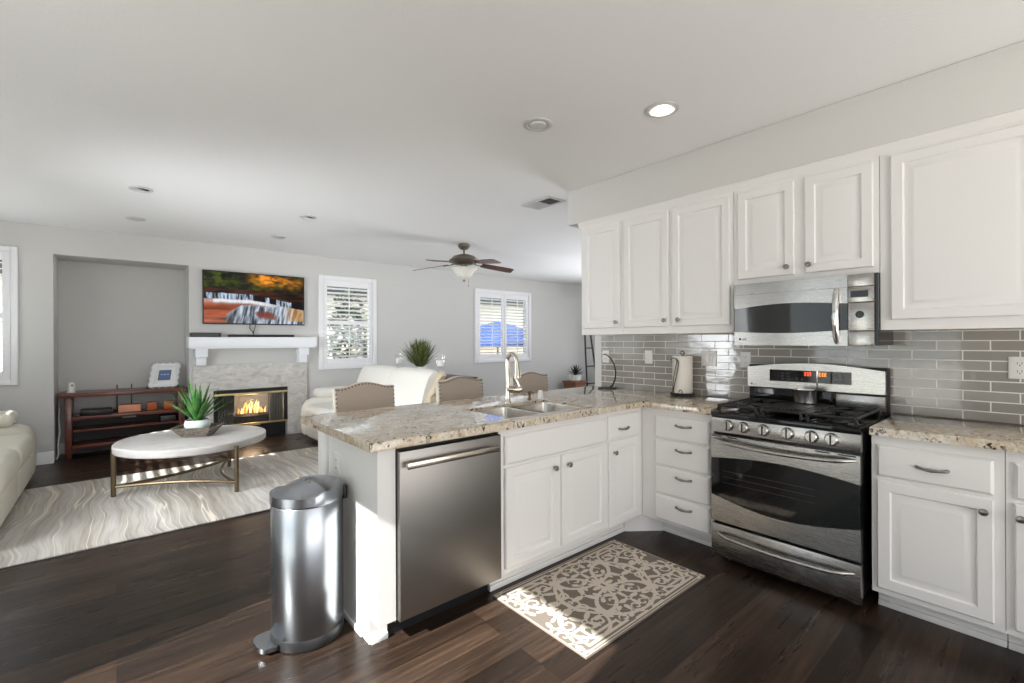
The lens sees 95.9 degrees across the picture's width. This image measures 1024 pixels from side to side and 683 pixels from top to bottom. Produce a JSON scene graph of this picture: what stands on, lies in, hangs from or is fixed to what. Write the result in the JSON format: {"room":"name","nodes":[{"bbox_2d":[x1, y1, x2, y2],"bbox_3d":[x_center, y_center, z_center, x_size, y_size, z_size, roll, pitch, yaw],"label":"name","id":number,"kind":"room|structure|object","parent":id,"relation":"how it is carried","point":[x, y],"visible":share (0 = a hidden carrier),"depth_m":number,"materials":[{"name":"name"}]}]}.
{"room":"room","nodes":[
{"label":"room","id":0,"kind":"room"},
{"bbox_2d":[0,220,594,461],"bbox_3d":[-1.935,0.025,8.130,10.950,2.681,0.160,0,0,-41],"label":"wall","id":1,"kind":"structure","parent":0,"point":[435,305],"depth_m":7.03,"materials":[{"name":"grey paint"}]},
{"bbox_2d":[0,245,17,385],"bbox_3d":[-5.673,-0.273,4.880,0.632,1.504,0.166,0,0,-41],"label":"window","id":2,"kind":"structure","parent":1,"relation":"in","point":[8,254],"depth_m":5.00,"materials":[{"name":"white"}]},
{"bbox_2d":[54,256,187,459],"bbox_3d":[-4.967,0.039,5.937,1.467,2.681,0.480,0,0,-41],"label":"wall niche","id":3,"kind":"object","parent":1,"relation":"in","point":[115,320],"visible":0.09,"depth_m":5.98,"materials":[{"name":"grey paint"}]},
{"bbox_2d":[56,408,60,459],"bbox_3d":[-5.275,1.076,5.371,0.027,0.592,0.103,0,0,-31],"label":"power cord","id":4,"kind":"object","parent":3,"relation":"hanging from","point":[59,408],"visible":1,"depth_m":5.39,"materials":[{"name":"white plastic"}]},
{"bbox_2d":[193,362,306,433],"bbox_3d":[-3.646,0.847,6.519,1.420,1.052,0.050,0,0,-41],"label":"fireplace surround","id":5,"kind":"object","parent":1,"relation":"attached to","point":[293,375],"visible":0.76,"depth_m":6.56,"materials":[{"name":"stone"}]},
{"bbox_2d":[186,337,316,365],"bbox_3d":[-3.573,0.133,6.440,1.562,0.372,0.269,0,0,-41],"label":"mantel shelf","id":6,"kind":"object","parent":1,"relation":"attached to","point":[200,346],"visible":1,"depth_m":6.25,"materials":[{"name":"white wood"}]},
{"bbox_2d":[189,333,220,336],"bbox_3d":[-4.024,-0.080,6.060,0.335,0.054,0.162,0,0,-41],"label":"cable box","id":7,"kind":"object","parent":6,"relation":"on","point":[190,334],"visible":0.98,"depth_m":5.99,"materials":[{"name":"black plastic"}]},
{"bbox_2d":[228,334,293,336],"bbox_3d":[-3.519,-0.072,6.508,0.835,0.035,0.080,0,0,-41],"label":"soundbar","id":8,"kind":"object","parent":6,"relation":"on","point":[229,335],"visible":0.92,"depth_m":6.44,"materials":[{"name":"black plastic"}]},
{"bbox_2d":[202,269,303,325],"bbox_3d":[-3.621,-0.589,6.537,1.278,0.720,0.064,0,0,-41],"label":"television","id":9,"kind":"object","parent":1,"relation":"attached to","point":[238,298],"visible":1,"depth_m":6.46,"materials":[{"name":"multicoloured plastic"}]},
{"bbox_2d":[318,274,376,369],"bbox_3d":[-2.662,-0.292,7.462,0.940,1.470,0.170,0,0,-41],"label":"window","id":10,"kind":"structure","parent":1,"relation":"in","point":[324,281],"depth_m":7.40,"materials":[{"name":"white"}]},
{"bbox_2d":[474,288,531,362],"bbox_3d":[-0.195,-0.303,9.578,1.500,1.470,0.170,0,0,-41],"label":"window","id":11,"kind":"structure","parent":1,"relation":"in","point":[486,293],"depth_m":9.51,"materials":[{"name":"white wood"}]},
{"bbox_2d":[0,0,1023,285],"bbox_3d":[1.171,-1.391,4.502,10.950,0.120,10.900,0,0,-41],"label":"ceiling","id":12,"kind":"structure","parent":0,"point":[397,126],"depth_m":2.52,"materials":[{"name":"white paint"}]},
{"bbox_2d":[126,216,145,220],"bbox_3d":[-4.009,-1.300,4.923,0.170,0.010,0.170,0,0,-41],"label":"recessed light","id":13,"kind":"object","parent":12,"relation":"in","point":[129,217],"visible":1,"depth_m":4.91,"materials":[{"name":"grey"}]},
{"bbox_2d":[128,186,152,192],"bbox_3d":[-3.198,-1.304,3.979,0.170,0.010,0.170,0,0,-41],"label":"recessed light","id":14,"kind":"object","parent":12,"relation":"in","point":[134,188],"visible":1,"depth_m":3.98,"materials":[{"name":"grey"}]},
{"bbox_2d":[271,236,285,238],"bbox_3d":[-2.944,-1.305,5.821,0.170,0.010,0.170,0,0,-41],"label":"recessed light","id":15,"kind":"object","parent":12,"relation":"in","point":[274,237],"visible":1,"depth_m":5.83,"materials":[{"name":"grey"}]},
{"bbox_2d":[299,215,316,219],"bbox_3d":[-2.163,-1.309,4.896,0.170,0.010,0.170,0,0,-41],"label":"recessed light","id":16,"kind":"object","parent":12,"relation":"in","point":[307,217],"visible":1,"depth_m":4.90,"materials":[{"name":"grey"}]},
{"bbox_2d":[413,243,513,286],"bbox_3d":[-0.619,-1.031,6.262,1.401,0.580,1.342,0,0,-41],"label":"ceiling fan","id":17,"kind":"object","parent":12,"relation":"hanging from","point":[462,271],"visible":1,"depth_m":6.20,"materials":[{"name":"grey metal"}]},
{"bbox_2d":[524,117,551,131],"bbox_3d":[0.159,-1.315,2.821,0.176,0.018,0.176,0,0,-41],"label":"smoke detector","id":18,"kind":"object","parent":12,"relation":"in","point":[537,124],"visible":1,"depth_m":2.80,"materials":[{"name":"grey plastic"}]},
{"bbox_2d":[522,196,565,209],"bbox_3d":[0.302,-1.321,4.435,0.225,0.008,0.380,0,0,-41],"label":"ceiling vent","id":19,"kind":"object","parent":12,"relation":"in","point":[548,201],"visible":1,"depth_m":4.43,"materials":[{"name":"grey metal"}]},
{"bbox_2d":[645,101,678,117],"bbox_3d":[0.859,-1.319,2.645,0.184,0.018,0.184,0,0,-41],"label":"recessed light","id":20,"kind":"object","parent":12,"relation":"in","point":[661,109],"visible":1,"depth_m":2.63,"materials":[{"name":"grey"}]},
{"bbox_2d":[0,433,1023,682],"bbox_3d":[1.184,1.411,4.502,10.950,0.120,10.900,0,0,-41],"label":"floor","id":21,"kind":"structure","parent":0,"point":[186,605],"depth_m":2.16,"materials":[{"name":"brown wood"}]},
{"bbox_2d":[0,410,36,526],"bbox_3d":[-4.401,0.847,3.573,0.836,0.980,2.480,0,0,-41],"label":"sofa","id":22,"kind":"object","parent":21,"relation":"on","point":[18,443],"visible":1,"depth_m":3.94,"materials":[{"name":"beige fabric"}]},
{"bbox_2d":[0,449,19,526],"bbox_3d":[-4.039,1.105,3.328,0.607,0.460,0.838,0,0,-41],"label":"seat cushion","id":23,"kind":"object","parent":22,"relation":"on","point":[9,458],"depth_m":3.47,"materials":[{"name":"beige fabric"}]},
{"bbox_2d":[0,434,33,497],"bbox_3d":[-4.587,1.107,3.967,0.607,0.460,0.838,0,0,-41],"label":"seat cushion","id":24,"kind":"object","parent":22,"relation":"on","point":[23,444],"depth_m":4.07,"materials":[{"name":"beige fabric"}]},
{"bbox_2d":[58,385,186,458],"bbox_3d":[-4.899,0.996,5.872,1.225,0.765,0.420,0,0,-41],"label":"media console","id":25,"kind":"object","parent":21,"relation":"on","point":[78,428],"visible":0.73,"depth_m":5.78,"materials":[{"name":"red wood"}]},
{"bbox_2d":[66,382,75,392],"bbox_3d":[-5.228,0.553,5.474,0.092,0.124,0.092,0,0,-41],"label":"smart speaker","id":26,"kind":"object","parent":25,"relation":"on","point":[71,385],"visible":1,"depth_m":5.45},
{"bbox_2d":[80,407,111,415],"bbox_3d":[-5.125,0.866,5.693,0.290,0.062,0.200,0,0,-41],"label":"box","id":27,"kind":"object","parent":25,"relation":"on","point":[104,410],"visible":1,"depth_m":5.63,"materials":[{"name":"black plastic"}]},
{"bbox_2d":[72,435,136,449],"bbox_3d":[-4.889,1.255,5.881,1.018,0.042,0.338,0,0,-41],"label":"shelf","id":28,"kind":"object","parent":25,"relation":"attached to","point":[98,443],"depth_m":5.65,"materials":[{"name":"red wood"}]},
{"bbox_2d":[113,384,131,411],"bbox_3d":[-5.014,0.730,5.970,0.220,0.332,0.156,0,0,-41],"label":"router","id":29,"kind":"object","parent":25,"relation":"on","point":[114,410],"visible":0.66,"depth_m":5.98,"materials":[{"name":"black plastic"}]},
{"bbox_2d":[72,418,178,432],"bbox_3d":[-4.890,1.065,5.881,1.018,0.022,0.338,0,0,-41],"label":"shelf","id":30,"kind":"object","parent":25,"relation":"attached to","point":[93,426],"depth_m":5.83,"materials":[{"name":"red wood"}]},
{"bbox_2d":[72,407,178,420],"bbox_3d":[-4.891,0.917,5.881,1.018,0.042,0.338,0,0,-41],"label":"shelf","id":31,"kind":"object","parent":25,"relation":"attached to","point":[75,417],"depth_m":5.73,"materials":[{"name":"red wood"}]},
{"bbox_2d":[118,403,140,412],"bbox_3d":[-4.850,0.848,5.856,0.220,0.094,0.110,0,0,-41],"label":"box","id":32,"kind":"object","parent":25,"relation":"on","point":[134,407],"visible":1,"depth_m":5.82,"materials":[{"name":"brown"}]},
{"bbox_2d":[147,401,156,410],"bbox_3d":[-4.683,0.841,6.000,0.100,0.106,0.110,0,0,-41],"label":"box","id":33,"kind":"object","parent":25,"relation":"on","point":[151,405],"visible":1,"depth_m":5.96,"materials":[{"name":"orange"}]},
{"bbox_2d":[146,362,180,388],"bbox_3d":[-4.584,0.450,6.069,0.377,0.325,0.215,0,0,-41],"label":"photo frame","id":34,"kind":"object","parent":25,"relation":"on","point":[163,375],"visible":1,"depth_m":6.06,"materials":[{"name":"white"}]},
{"bbox_2d":[158,370,171,380],"bbox_3d":[-4.566,0.448,6.070,0.153,0.132,0.044,0,0,-41],"label":"picture","id":35,"kind":"object","parent":34,"relation":"attached to","point":[163,375],"depth_m":6.07,"materials":[{"name":"blue paper"}]},
{"bbox_2d":[160,413,175,421],"bbox_3d":[-4.569,1.015,6.129,0.160,0.074,0.140,0,0,-41],"label":"radio","id":36,"kind":"object","parent":25,"relation":"on","point":[164,417],"visible":1,"depth_m":6.08,"materials":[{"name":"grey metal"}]},
{"bbox_2d":[163,400,173,408],"bbox_3d":[-4.550,0.843,6.114,0.110,0.102,0.110,0,0,-41],"label":"box","id":37,"kind":"object","parent":25,"relation":"on","point":[165,405],"visible":0.97,"depth_m":6.07,"materials":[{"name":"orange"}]},
{"bbox_2d":[0,446,317,568],"bbox_3d":[-2.628,1.362,4.491,3.350,0.011,2.032,0,0,-41],"label":"area rug","id":38,"kind":"object","parent":21,"relation":"on","point":[46,522],"visible":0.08,"depth_m":3.79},
{"bbox_2d":[110,425,265,496],"bbox_3d":[-3.059,1.138,4.449,1.222,0.440,1.242,0,0,-41],"label":"coffee table","id":39,"kind":"object","parent":38,"relation":"on","point":[164,444],"visible":0.92,"depth_m":4.15,"materials":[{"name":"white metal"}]},
{"bbox_2d":[170,423,223,437],"bbox_3d":[-3.057,0.872,4.489,0.390,0.092,0.290,0,0,-13],"label":"dough bowl","id":40,"kind":"object","parent":39,"relation":"on","point":[179,430],"visible":0.92,"depth_m":4.39,"materials":[{"name":"brown wood"}]},
{"bbox_2d":[163,379,231,428],"bbox_3d":[-3.071,0.625,4.502,0.562,0.544,0.519,0,0,6],"label":"agave","id":41,"kind":"object","parent":40,"relation":"in","point":[197,407],"visible":0.94,"depth_m":4.44,"materials":[{"name":"green plant"}]},
{"bbox_2d":[184,418,210,428],"bbox_3d":[-3.057,0.829,4.489,0.220,0.135,0.220,0,0,-41],"label":"pot","id":42,"kind":"object","parent":40,"relation":"in","point":[193,422],"depth_m":4.42,"materials":[{"name":"white ceramic"}]},
{"bbox_2d":[301,364,445,440],"bbox_3d":[-1.864,0.835,6.000,1.020,0.980,2.480,0,0,-41],"label":"sofa","id":43,"kind":"object","parent":38,"relation":"on","point":[412,385],"visible":0.29,"depth_m":5.97,"materials":[{"name":"white fabric"}]},
{"bbox_2d":[305,402,332,440],"bbox_3d":[-2.292,1.097,6.286,0.740,0.460,0.988,0,0,-41],"label":"sofa arm","id":44,"kind":"object","parent":43,"relation":"on","point":[312,408],"depth_m":6.20,"materials":[{"name":"beige fabric"}]},
{"bbox_2d":[213,386,287,435],"bbox_3d":[-3.826,1.024,6.695,0.919,0.700,0.590,0,0,-41],"label":"fireplace insert","id":45,"kind":"object","parent":21,"relation":"on","point":[266,408],"visible":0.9,"depth_m":6.69,"materials":[{"name":"black iron"},{"name":"brass"},{"name":"glass"}]},
{"bbox_2d":[218,396,233,424],"bbox_3d":[-3.926,0.947,6.334,0.197,0.425,0.031,0,0,-41],"label":"curtain","id":46,"kind":"object","parent":45,"relation":"hanging from","point":[225,413],"depth_m":6.34,"materials":[{"name":"grey metal"}]},
{"bbox_2d":[269,392,282,420],"bbox_3d":[-3.450,0.945,6.742,0.187,0.425,0.031,0,0,-41],"label":"curtain","id":47,"kind":"object","parent":45,"relation":"hanging from","point":[275,399],"depth_m":6.74,"materials":[{"name":"grey metal"}]},
{"bbox_2d":[253,475,346,654],"bbox_3d":[-0.976,1.004,2.139,0.398,0.710,0.318,0,0,-41],"label":"trash can","id":48,"kind":"object","parent":21,"relation":"on","point":[306,512],"visible":1,"depth_m":2.03,"materials":[{"name":"silver metal"}]},
{"bbox_2d":[318,431,328,474],"bbox_3d":[-0.988,0.917,2.525,0.117,0.888,0.095,0,0,-41],"label":"support post","id":49,"kind":"object","parent":21,"relation":"on","point":[323,452],"visible":0.02,"depth_m":2.47,"materials":[{"name":"white"}]},
{"bbox_2d":[328,435,395,644],"bbox_3d":[0.184,0.911,3.050,2.554,0.888,0.605,0,0,-41],"label":"peninsula end panel","id":50,"kind":"object","parent":21,"relation":"on","point":[369,507],"visible":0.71,"depth_m":2.07,"materials":[{"name":"white"}]},
{"bbox_2d":[334,452,339,476],"bbox_3d":[-0.894,0.628,2.353,0.008,0.115,0.070,0,0,-41],"label":"wall plate","id":51,"kind":"object","parent":50,"relation":"attached to","point":[336,455],"visible":1,"depth_m":2.34,"materials":[{"name":"white plastic"}]},
{"bbox_2d":[332,382,394,411],"bbox_3d":[-0.913,0.829,3.171,0.442,1.062,0.546,0,0,-41],"label":"counter stool","id":52,"kind":"object","parent":21,"relation":"on","point":[360,395],"visible":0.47,"depth_m":3.31,"materials":[{"name":"beige fabric"}]},
{"bbox_2d":[387,432,500,635],"bbox_3d":[-0.444,0.921,2.417,0.582,0.875,0.627,0,0,-41],"label":"dishwasher","id":53,"kind":"object","parent":21,"relation":"on","point":[448,492],"visible":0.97,"depth_m":2.19,"materials":[{"name":"silver metal"}]},
{"bbox_2d":[435,376,482,401],"bbox_3d":[-0.282,0.826,3.712,0.442,1.062,0.546,0,0,-41],"label":"counter stool","id":54,"kind":"object","parent":21,"relation":"on","point":[456,387],"visible":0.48,"depth_m":3.85,"materials":[{"name":"beige fabric"}]},
{"bbox_2d":[445,374,477,378],"bbox_3d":[-1.147,0.911,6.424,0.380,0.900,1.750,0,0,-41],"label":"table","id":55,"kind":"object","parent":21,"relation":"on","point":[447,375],"visible":0.08,"depth_m":5.98,"materials":[{"name":"brown wood"}]},
{"bbox_2d":[396,358,401,362],"bbox_3d":[-1.696,0.328,6.923,0.132,0.270,0.132,0,0,-41],"label":"candle holder","id":56,"kind":"object","parent":55,"relation":"on","point":[398,360],"visible":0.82,"depth_m":6.88,"materials":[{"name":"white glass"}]},
{"bbox_2d":[399,337,442,367],"bbox_3d":[-1.338,0.196,6.760,0.771,0.531,0.761,0,0,-19],"label":"grass plant","id":57,"kind":"object","parent":55,"relation":"on","point":[420,356],"visible":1,"depth_m":6.65,"materials":[{"name":"green plant"}]},
{"bbox_2d":[437,360,443,365],"bbox_3d":[-0.939,0.325,6.071,0.132,0.270,0.132,0,0,-41],"label":"candle holder","id":58,"kind":"object","parent":55,"relation":"on","point":[439,362],"visible":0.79,"depth_m":6.03,"materials":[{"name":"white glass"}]},
{"bbox_2d":[300,386,744,452],"bbox_3d":[0.238,0.414,2.965,2.609,0.101,1.449,0,0,-41],"label":"countertop","id":59,"kind":"structure","parent":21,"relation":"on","point":[372,430],"depth_m":2.69,"materials":[{"name":"stone"}]},
{"bbox_2d":[504,352,522,402],"bbox_3d":[0.025,0.250,3.159,0.119,0.351,0.151,0,0,-41],"label":"faucet","id":60,"kind":"object","parent":59,"relation":"on","point":[517,388],"visible":1,"depth_m":3.16,"materials":[{"name":"silver metal"}]},
{"bbox_2d":[475,402,580,417],"bbox_3d":[0.111,0.549,2.953,0.697,0.214,0.427,0,0,-41],"label":"sink","id":61,"kind":"object","parent":59,"relation":"in","point":[543,407],"visible":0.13,"depth_m":3.08,"materials":[{"name":"silver metal"}]},
{"bbox_2d":[527,391,533,399],"bbox_3d":[0.135,0.392,3.319,0.032,0.066,0.059,0,0,-41],"label":"soap dispenser","id":62,"kind":"object","parent":59,"relation":"on","point":[529,392],"visible":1,"depth_m":3.32,"materials":[{"name":"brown metal"}]},
{"bbox_2d":[598,354,616,388],"bbox_3d":[0.852,0.267,4.123,0.169,0.310,0.169,0,0,4],"label":"hook","id":63,"kind":"object","parent":59,"relation":"on","point":[611,386],"visible":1,"depth_m":4.07,"materials":[{"name":"black metal"}]},
{"bbox_2d":[670,351,694,396],"bbox_3d":[1.307,0.246,3.538,0.185,0.347,0.177,0,0,-41],"label":"paper towel holder","id":64,"kind":"object","parent":59,"relation":"on","point":[682,366],"visible":1,"depth_m":3.48,"materials":[{"name":"beige paper"}]},
{"bbox_2d":[510,372,547,393],"bbox_3d":[0.321,0.824,4.229,0.442,1.062,0.546,0,0,-41],"label":"counter stool","id":65,"kind":"object","parent":21,"relation":"on","point":[529,381],"visible":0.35,"depth_m":4.39,"materials":[{"name":"beige fabric"}]},
{"bbox_2d":[488,414,605,591],"bbox_3d":[0.104,0.911,2.922,0.900,0.888,0.615,0,0,-41],"label":"base cabinet","id":66,"kind":"object","parent":21,"relation":"on","point":[553,475],"visible":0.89,"depth_m":2.67,"materials":[{"name":"white wood"}]},
{"bbox_2d":[562,380,586,388],"bbox_3d":[1.412,1.122,10.385,0.380,0.455,0.410,0,0,-41],"label":"wooden chest","id":67,"kind":"object","parent":21,"relation":"on","point":[567,383],"visible":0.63,"depth_m":10.26,"materials":[{"name":"brown wood"}]},
{"bbox_2d":[567,366,581,380],"bbox_3d":[1.416,0.705,10.373,0.470,0.378,0.464,0,0,16],"label":"potted plant","id":68,"kind":"object","parent":67,"relation":"on","point":[575,377],"visible":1,"depth_m":10.29,"materials":[{"name":"grey plant"}]},
{"bbox_2d":[584,335,594,385],"bbox_3d":[1.852,0.472,10.943,0.472,1.756,0.242,0,0,-41],"label":"ladder shelf","id":69,"kind":"object","parent":21,"relation":"on","point":[591,347],"visible":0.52,"depth_m":10.90,"materials":[{"name":"black metal"}]},
{"bbox_2d":[493,540,704,658],"bbox_3d":[0.502,1.349,2.545,1.043,0.008,0.644,0,0,-41],"label":"kitchen mat","id":70,"kind":"object","parent":21,"relation":"on","point":[587,601],"visible":1,"depth_m":2.45,"materials":[{"name":"brown fabric"}]},
{"bbox_2d":[595,407,641,542],"bbox_3d":[0.602,0.909,3.348,0.410,0.888,0.618,0,0,-41],"label":"base cabinet","id":71,"kind":"object","parent":21,"relation":"on","point":[623,429],"visible":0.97,"depth_m":3.13,"materials":[{"name":"white wood"}]},
{"bbox_2d":[642,407,713,546],"bbox_3d":[1.294,0.906,3.259,0.626,0.888,0.519,0,0,-41],"label":"base cabinet","id":72,"kind":"object","parent":21,"relation":"on","point":[676,445],"visible":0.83,"depth_m":3.06,"materials":[{"name":"white wood"}]},
{"bbox_2d":[623,515,662,530],"bbox_3d":[0.934,1.294,3.315,0.282,0.114,0.061,0,0,-2],"label":"trim","id":73,"kind":"structure","parent":72,"relation":"attached to","point":[642,522],"depth_m":3.28,"materials":[{"name":"white"}]},
{"bbox_2d":[711,363,890,604],"bbox_3d":[1.680,0.745,2.732,0.701,1.206,0.761,0,0,-41],"label":"gas range","id":74,"kind":"object","parent":21,"relation":"on","point":[791,482],"visible":0.98,"depth_m":2.55,"materials":[{"name":"silver metal"}]},
{"bbox_2d":[712,404,886,434],"bbox_3d":[1.701,0.447,2.751,0.611,0.032,0.753,0,0,-41],"label":"cooktop","id":75,"kind":"object","parent":74,"relation":"in","point":[817,425],"depth_m":2.55,"materials":[{"name":"black"}]},
{"bbox_2d":[793,371,818,403],"bbox_3d":[1.787,0.278,2.817,0.130,0.200,0.130,0,0,27],"label":"saucepan","id":76,"kind":"object","parent":74,"relation":"on","point":[800,395],"visible":1,"depth_m":2.77,"materials":[{"name":"silver metal"}]},
{"bbox_2d":[872,435,1007,647],"bbox_3d":[2.129,0.902,2.286,0.626,0.888,0.452,0,0,-41],"label":"base cabinet","id":77,"kind":"object","parent":21,"relation":"on","point":[939,509],"visible":1,"depth_m":2.09,"materials":[{"name":"white wood"}]},
{"bbox_2d":[1006,451,1023,653],"bbox_3d":[2.513,0.900,1.839,0.626,0.888,0.723,0,0,-41],"label":"base cabinet","id":78,"kind":"object","parent":21,"relation":"on","point":[1014,461],"visible":1,"depth_m":1.93,"materials":[{"name":"white wood"}]},
{"bbox_2d":[869,413,1023,452],"bbox_3d":[2.561,0.434,1.786,0.619,0.040,1.778,0,0,-41],"label":"countertop","id":79,"kind":"structure","parent":78,"relation":"on","point":[1008,437],"depth_m":2.16,"materials":[{"name":"stone"}]},
{"bbox_2d":[568,41,1023,227],"bbox_3d":[2.389,-1.184,2.180,0.354,0.302,5.390,0,0,-41],"label":"soffit","id":80,"kind":"structure","parent":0,"point":[989,84],"depth_m":2.59,"materials":[{"name":"white paint"}]},
{"bbox_2d":[595,329,1022,424],"bbox_3d":[2.582,0.003,2.341,0.135,2.681,5.390,0,0,-41],"label":"wall","id":81,"kind":"structure","parent":0,"point":[598,382],"depth_m":4.31,"materials":[{"name":"white paint"}]},
{"bbox_2d":[602,350,608,362],"bbox_3d":[0.856,0.142,4.224,0.008,0.110,0.073,0,0,-41],"label":"wall plate","id":82,"kind":"object","parent":81,"relation":"attached to","point":[605,358],"visible":0.84,"depth_m":4.22,"materials":[{"name":"white plastic"}]},
{"bbox_2d":[581,219,638,334],"bbox_3d":[0.855,-0.523,3.948,0.383,0.940,0.432,0,0,-41],"label":"upper cabinet","id":83,"kind":"object","parent":81,"relation":"attached to","point":[601,244],"visible":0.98,"depth_m":3.83,"materials":[{"name":"white wood"}]},
{"bbox_2d":[578,108,1023,228],"bbox_3d":[1.781,-1.006,2.887,0.353,0.048,3.296,0,0,-41],"label":"trim","id":84,"kind":"structure","parent":83,"relation":"attached to","point":[1017,115],"depth_m":2.59,"materials":[{"name":"white wood"}]},
{"bbox_2d":[645,350,652,363],"bbox_3d":[1.148,0.135,3.883,0.010,0.112,0.073,0,0,-41],"label":"wall plate","id":85,"kind":"object","parent":81,"relation":"attached to","point":[648,353],"visible":1,"depth_m":3.88,"materials":[{"name":"white plastic"}]},
{"bbox_2d":[623,192,733,334],"bbox_3d":[1.279,-0.525,3.454,0.383,0.940,0.868,0,0,-41],"label":"upper cabinet","id":86,"kind":"object","parent":81,"relation":"attached to","point":[678,261],"visible":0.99,"depth_m":3.30,"materials":[{"name":"white wood"}]},
{"bbox_2d":[701,351,716,365],"bbox_3d":[1.487,0.133,3.488,0.010,0.112,0.118,0,0,-41],"label":"wall plate","id":87,"kind":"object","parent":81,"relation":"attached to","point":[708,358],"visible":1,"depth_m":3.49,"materials":[{"name":"white plastic"}]},
{"bbox_2d":[740,352,750,367],"bbox_3d":[1.661,0.134,3.286,0.008,0.112,0.073,0,0,-41],"label":"wall plate","id":88,"kind":"object","parent":81,"relation":"attached to","point":[745,357],"visible":0.99,"depth_m":3.28,"materials":[{"name":"white plastic"}]},
{"bbox_2d":[734,156,879,284],"bbox_3d":[1.811,-0.681,2.833,0.383,0.633,0.761,0,0,-41],"label":"upper cabinet","id":89,"kind":"object","parent":81,"relation":"attached to","point":[826,222],"visible":0.98,"depth_m":2.68,"materials":[{"name":"white wood"}]},
{"bbox_2d":[734,273,893,345],"bbox_3d":[1.790,-0.167,2.804,0.436,0.386,0.747,0,0,-41],"label":"microwave","id":90,"kind":"object","parent":89,"relation":"attached to","point":[844,310],"visible":1,"depth_m":2.64,"materials":[{"name":"silver metal"}]},
{"bbox_2d":[601,329,1023,424],"bbox_3d":[2.100,0.179,2.790,0.012,0.473,3.900,0,0,-41],"label":"backsplash","id":91,"kind":"structure","parent":81,"relation":"attached to","point":[958,374],"depth_m":2.64,"materials":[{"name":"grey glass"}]},
{"bbox_2d":[880,121,1023,330],"bbox_3d":[2.465,-0.530,2.095,0.353,0.940,1.205,0,0,-41],"label":"upper cabinet","id":92,"kind":"object","parent":81,"relation":"attached to","point":[952,209],"visible":1,"depth_m":2.22,"materials":[{"name":"white wood"}]},
{"bbox_2d":[1008,357,1023,378],"bbox_3d":[2.517,0.133,2.289,0.008,0.110,0.077,0,0,-41],"label":"wall plate","id":93,"kind":"object","parent":81,"relation":"attached to","point":[1015,364],"visible":1,"depth_m":2.30,"materials":[{"name":"white plastic"}]},
{"bbox_2d":[1015,361,1023,366],"bbox_3d":[2.515,0.113,2.287,0.002,0.031,0.033,0,0,-41],"label":"socket","id":94,"kind":"object","parent":93,"relation":"attached to","point":[1017,363],"depth_m":2.29,"materials":[{"name":"white plastic"}]},
{"bbox_2d":[1015,369,1023,374],"bbox_3d":[2.515,0.153,2.287,0.002,0.031,0.033,0,0,-41],"label":"socket","id":95,"kind":"object","parent":93,"relation":"attached to","point":[1017,371],"depth_m":2.29,"materials":[{"name":"white plastic"}]},
{"bbox_3d":[-2.635,0.028,0.737,0.140,2.681,10.150,0,0,-41],"label":"wall","id":96,"kind":"structure","parent":0,"visible":0},
{"bbox_2d":[36,451,53,464],"bbox_3d":[-5.528,1.314,4.923,0.913,0.135,0.018,0,0,-41],"label":"baseboard","id":97,"kind":"structure","parent":96,"relation":"attached to","point":[42,458],"depth_m":5.17,"materials":[{"name":"white"}]},
{"label":"outside","id":98,"kind":"structure","parent":0,"visible":0},
{"bbox_3d":[0.546,1.583,7.051,70.000,0.140,70.000,0,0,-41],"label":"ground","id":99,"kind":"structure","parent":98,"visible":0},
{"bbox_2d":[0,260,522,371],"bbox_3d":[-5.121,-0.490,19.787,26.600,4.060,3.900,0,0,-41],"label":"house","id":100,"kind":"structure","parent":99,"relation":"on","point":[328,290],"depth_m":17.38,"materials":[{"name":"beige paint"}]},
{"bbox_2d":[327,287,366,358],"bbox_3d":[-3.292,0.208,9.293,1.155,2.647,1.125,0,0,-41],"label":"shrub","id":101,"kind":"object","parent":99,"relation":"on","point":[345,291],"visible":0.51,"depth_m":9.18,"materials":[{"name":"green plant"}]},
{"bbox_2d":[356,317,366,356],"bbox_3d":[-2.802,0.353,10.174,1.328,2.351,1.121,0,0,-41],"label":"shrub","id":102,"kind":"object","parent":99,"relation":"on","point":[363,317],"visible":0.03,"depth_m":10.01,"materials":[{"name":"green plant"}]},
{"bbox_2d":[345,344,522,357],"bbox_3d":[-0.309,0.757,16.335,11.200,1.520,0.280,0,0,-41],"label":"fence","id":103,"kind":"object","parent":99,"relation":"on","point":[514,348],"visible":0.02,"depth_m":15.92,"materials":[{"name":"beige wood"}]},
{"bbox_2d":[480,322,522,353],"bbox_3d":[-0.406,0.478,13.222,2.402,2.080,2.402,0,0,-30],"label":"patio umbrella","id":104,"kind":"object","parent":99,"relation":"on","point":[481,338],"visible":0.21,"depth_m":12.29,"materials":[{"name":"blue fabric"}]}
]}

